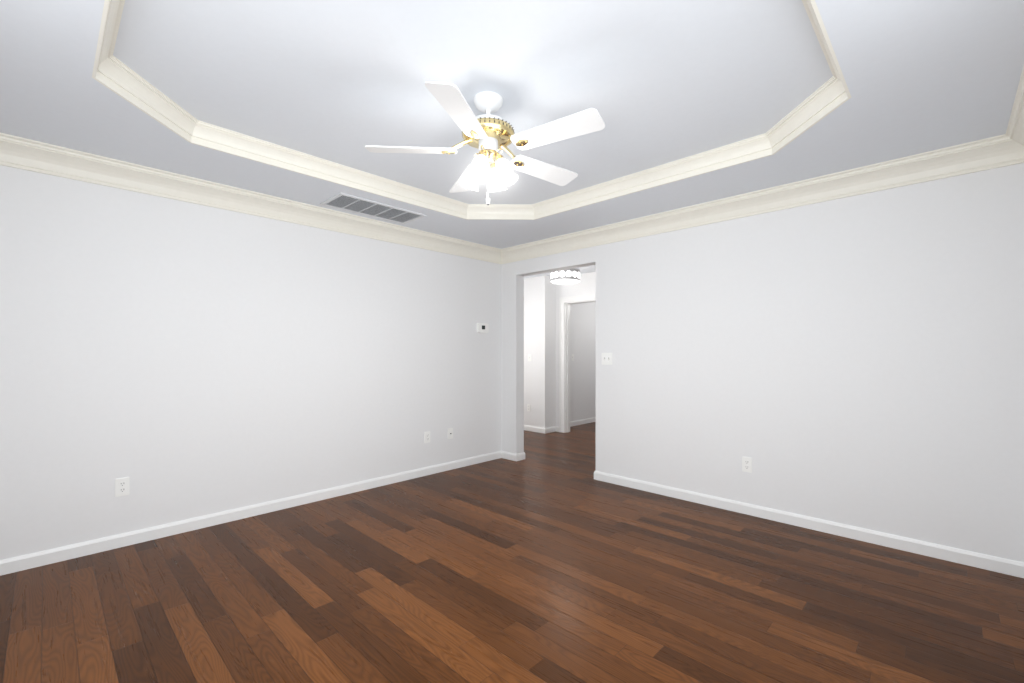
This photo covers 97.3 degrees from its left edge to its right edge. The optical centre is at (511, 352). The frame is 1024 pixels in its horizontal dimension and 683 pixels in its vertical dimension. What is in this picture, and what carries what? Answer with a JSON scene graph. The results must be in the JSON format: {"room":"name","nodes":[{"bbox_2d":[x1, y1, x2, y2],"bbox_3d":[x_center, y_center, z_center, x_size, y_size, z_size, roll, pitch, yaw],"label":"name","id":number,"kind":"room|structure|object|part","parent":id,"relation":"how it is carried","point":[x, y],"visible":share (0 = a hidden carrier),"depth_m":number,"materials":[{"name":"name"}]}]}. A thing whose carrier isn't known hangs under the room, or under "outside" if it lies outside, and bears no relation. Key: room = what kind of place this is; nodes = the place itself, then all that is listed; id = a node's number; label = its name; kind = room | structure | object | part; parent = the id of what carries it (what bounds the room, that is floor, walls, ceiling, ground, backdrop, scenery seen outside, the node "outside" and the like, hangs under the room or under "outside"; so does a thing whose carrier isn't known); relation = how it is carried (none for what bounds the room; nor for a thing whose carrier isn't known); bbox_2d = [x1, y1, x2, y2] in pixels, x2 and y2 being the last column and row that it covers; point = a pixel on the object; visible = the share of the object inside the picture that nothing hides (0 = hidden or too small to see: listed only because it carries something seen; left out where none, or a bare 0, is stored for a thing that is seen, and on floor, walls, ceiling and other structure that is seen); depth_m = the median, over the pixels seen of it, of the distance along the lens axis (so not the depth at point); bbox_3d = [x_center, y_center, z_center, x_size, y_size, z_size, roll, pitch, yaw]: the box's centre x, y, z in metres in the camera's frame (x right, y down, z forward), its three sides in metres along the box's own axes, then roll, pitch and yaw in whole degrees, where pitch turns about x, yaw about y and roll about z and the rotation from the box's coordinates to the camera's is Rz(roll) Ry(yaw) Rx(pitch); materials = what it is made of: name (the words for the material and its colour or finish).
{"room":"empty living room","nodes":[
{"label":"empty living room","id":0,"kind":"room"},
{"bbox_2d":[0,165,500,559],"bbox_3d":[-1.722,-0.111,3.798,0.128,2.707,4.458,0,0,44],"label":"wall","id":1,"kind":"structure","parent":0,"point":[173,360],"depth_m":3.23,"materials":[{"name":"white paint"}]},
{"bbox_2d":[115,477,128,496],"bbox_3d":[-2.501,0.860,2.894,0.009,0.115,0.070,0,0,44],"label":"electrical outlet","id":2,"kind":"object","parent":1,"relation":"attached to","point":[121,486],"visible":1,"depth_m":2.89,"materials":[{"name":"white plastic"}]},
{"bbox_2d":[0,451,503,575],"bbox_3d":[-1.627,1.202,3.794,0.013,0.082,4.330,0,0,44],"label":"baseboard","id":3,"kind":"structure","parent":1,"relation":"attached to","point":[24,562],"depth_m":3.22,"materials":[{"name":"paint"}]},
{"bbox_2d":[0,132,503,263],"bbox_3d":[-1.590,-1.125,3.759,0.115,0.145,4.330,0,0,44],"label":"crown molding","id":4,"kind":"structure","parent":1,"relation":"attached to","point":[15,151],"depth_m":3.18,"materials":[{"name":"beige paint"}]},
{"bbox_2d":[424,431,429,442],"bbox_3d":[-0.860,0.858,4.591,0.009,0.115,0.070,0,0,44],"label":"electrical outlet","id":5,"kind":"object","parent":1,"relation":"attached to","point":[427,437],"visible":1,"depth_m":4.59,"materials":[{"name":"white plastic"}]},
{"bbox_2d":[448,428,452,438],"bbox_3d":[-0.653,0.858,4.800,0.016,0.115,0.070,0,0,44],"label":"wall outlet","id":6,"kind":"object","parent":1,"relation":"attached to","point":[450,433],"visible":1,"depth_m":4.80,"materials":[{"name":"white plastic"}]},
{"bbox_2d":[477,323,488,332],"bbox_3d":[-0.331,-0.283,5.122,0.032,0.112,0.158,0,0,44],"label":"thermostat","id":7,"kind":"object","parent":1,"relation":"attached to","point":[482,327],"visible":0.98,"depth_m":5.10,"materials":[{"name":"white plastic"}]},
{"bbox_2d":[0,422,1023,682],"bbox_3d":[0.528,1.292,4.822,7.083,0.100,9.258,0,0,44],"label":"floor","id":8,"kind":"structure","parent":0,"point":[548,560],"depth_m":2.28,"materials":[{"name":"brown wood"}]},
{"bbox_2d":[0,0,1023,248],"bbox_3d":[-0.138,-1.316,2.355,4.195,0.237,4.370,0,0,44],"label":"ceiling tray","id":9,"kind":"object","parent":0,"point":[652,82],"visible":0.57,"depth_m":2.14,"materials":[{"name":"paint"}]},
{"bbox_2d":[320,192,425,223],"bbox_3d":[-1.141,-1.193,3.763,0.365,0.009,0.770,0,0,44],"label":"air vent grille","id":10,"kind":"object","parent":9,"relation":"attached to","point":[354,204],"visible":1,"depth_m":3.73,"materials":[{"name":"metal"}]},
{"bbox_2d":[92,0,850,219],"bbox_3d":[-0.123,-1.256,2.342,2.783,0.117,2.918,0,0,44],"label":"crown molding","id":11,"kind":"structure","parent":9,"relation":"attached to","point":[111,72],"depth_m":2.79,"materials":[{"name":"beige paint"}]},
{"bbox_2d":[365,81,604,204],"bbox_3d":[-0.091,-1.034,2.349,1.199,0.562,1.186,0,0,44],"label":"fan","id":12,"kind":"object","parent":9,"relation":"hanging from","point":[488,135],"visible":1,"depth_m":2.26,"materials":[{"name":"white wood"}]},
{"bbox_3d":[-0.126,-0.899,2.342,0.078,0.277,0.069,0,0,44],"label":"pull chain","id":13,"kind":"part","parent":12,"relation":"part of","materials":[{"name":"white ceramic"}]},
{"bbox_2d":[524,276,555,427],"bbox_3d":[-0.014,-0.003,7.747,1.837,2.490,0.394,0,0,44],"label":"wall","id":14,"kind":"structure","parent":0,"point":[540,342],"depth_m":7.09,"materials":[{"name":"white paint"}]},
{"bbox_2d":[524,425,546,433],"bbox_3d":[-0.151,1.202,7.596,1.850,0.082,0.013,0,0,44],"label":"baseboard","id":15,"kind":"structure","parent":14,"relation":"attached to","point":[528,428],"depth_m":7.08,"materials":[{"name":"paint"}]},
{"bbox_2d":[524,265,595,278],"bbox_3d":[1.302,-1.248,7.193,4.500,0.100,4.372,0,0,44],"label":"ceiling","id":16,"kind":"structure","parent":0,"point":[588,269],"depth_m":6.62,"materials":[{"name":"paint"}]},
{"bbox_2d":[550,268,579,283],"bbox_3d":[0.699,-1.062,5.921,0.392,0.272,0.392,0,0,44],"label":"ceiling light","id":17,"kind":"object","parent":16,"relation":"hanging from","point":[569,276],"visible":0.75,"depth_m":5.78,"materials":[{"name":"grey glass"}]},
{"bbox_2d":[551,278,579,283],"bbox_3d":[0.699,-0.945,5.921,0.372,0.006,0.372,0,0,44],"label":"diffuser","id":18,"kind":"object","parent":17,"relation":"attached to","point":[553,280],"depth_m":5.86,"materials":[{"name":"white glass"}]},
{"bbox_2d":[556,272,595,426],"bbox_3d":[1.095,-0.003,6.859,0.993,2.490,0.128,0,0,44],"label":"wall","id":19,"kind":"structure","parent":0,"point":[586,285],"depth_m":7.01,"materials":[{"name":"white paint"}]},
{"bbox_2d":[559,294,595,432],"bbox_3d":[1.149,0.186,6.790,0.986,2.113,0.151,0,0,44],"label":"door frame","id":20,"kind":"structure","parent":19,"relation":"attached to","point":[564,363],"depth_m":7.05,"materials":[{"name":"paint"}]},
{"bbox_2d":[570,302,595,421],"bbox_3d":[1.524,-0.003,8.276,0.128,2.490,2.506,0,0,44],"label":"wall","id":21,"kind":"structure","parent":0,"point":[583,363],"depth_m":7.91,"materials":[{"name":"white paint"}]},
{"bbox_2d":[554,417,595,429],"bbox_3d":[1.574,1.202,8.227,0.013,0.082,2.506,0,0,44],"label":"baseboard","id":22,"kind":"structure","parent":21,"relation":"attached to","point":[554,428],"depth_m":7.82,"materials":[{"name":"paint"}]},
{"bbox_2d":[501,163,1023,562],"bbox_3d":[0.513,-0.111,4.827,6.655,2.707,0.128,0,0,44],"label":"wall","id":23,"kind":"structure","parent":0,"point":[857,361],"depth_m":3.11,"materials":[{"name":"white paint"}]},
{"bbox_2d":[504,451,524,459],"bbox_3d":[-0.845,1.202,6.226,2.757,0.082,0.031,0,0,44],"label":"baseboard","id":24,"kind":"structure","parent":23,"relation":"attached to","point":[507,455],"depth_m":5.23,"materials":[{"name":"paint"}]},
{"bbox_2d":[602,353,611,364],"bbox_3d":[0.909,0.056,4.340,0.116,0.115,0.020,0,0,44],"label":"double light switch","id":25,"kind":"object","parent":23,"relation":"attached to","point":[606,358],"visible":1,"depth_m":4.34,"materials":[{"name":"white plastic"}]},
{"bbox_2d":[742,457,751,472],"bbox_3d":[1.811,0.861,3.476,0.070,0.115,0.009,0,0,44],"label":"electrical outlet","id":26,"kind":"object","parent":23,"relation":"attached to","point":[746,464],"visible":1,"depth_m":3.47,"materials":[{"name":"white plastic"}]},
{"bbox_2d":[500,135,1003,263],"bbox_3d":[1.321,-1.125,3.875,3.900,0.145,0.115,0,0,44],"label":"crown molding","id":27,"kind":"structure","parent":23,"relation":"attached to","point":[983,154],"depth_m":3.22,"materials":[{"name":"beige paint"}]},
{"bbox_2d":[594,471,1023,577],"bbox_3d":[1.830,1.202,3.468,2.823,0.082,0.033,0,0,44],"label":"baseboard","id":28,"kind":"structure","parent":23,"relation":"attached to","point":[933,550],"depth_m":3.07,"materials":[{"name":"paint"}]},
{"bbox_2d":[1000,66,1023,166],"bbox_3d":[1.314,-1.125,0.951,0.115,0.145,4.330,0,0,44],"label":"crown molding","id":29,"kind":"structure","parent":23,"relation":"attached to","point":[1004,150],"depth_m":2.42,"materials":[{"name":"beige paint"}]}
]}

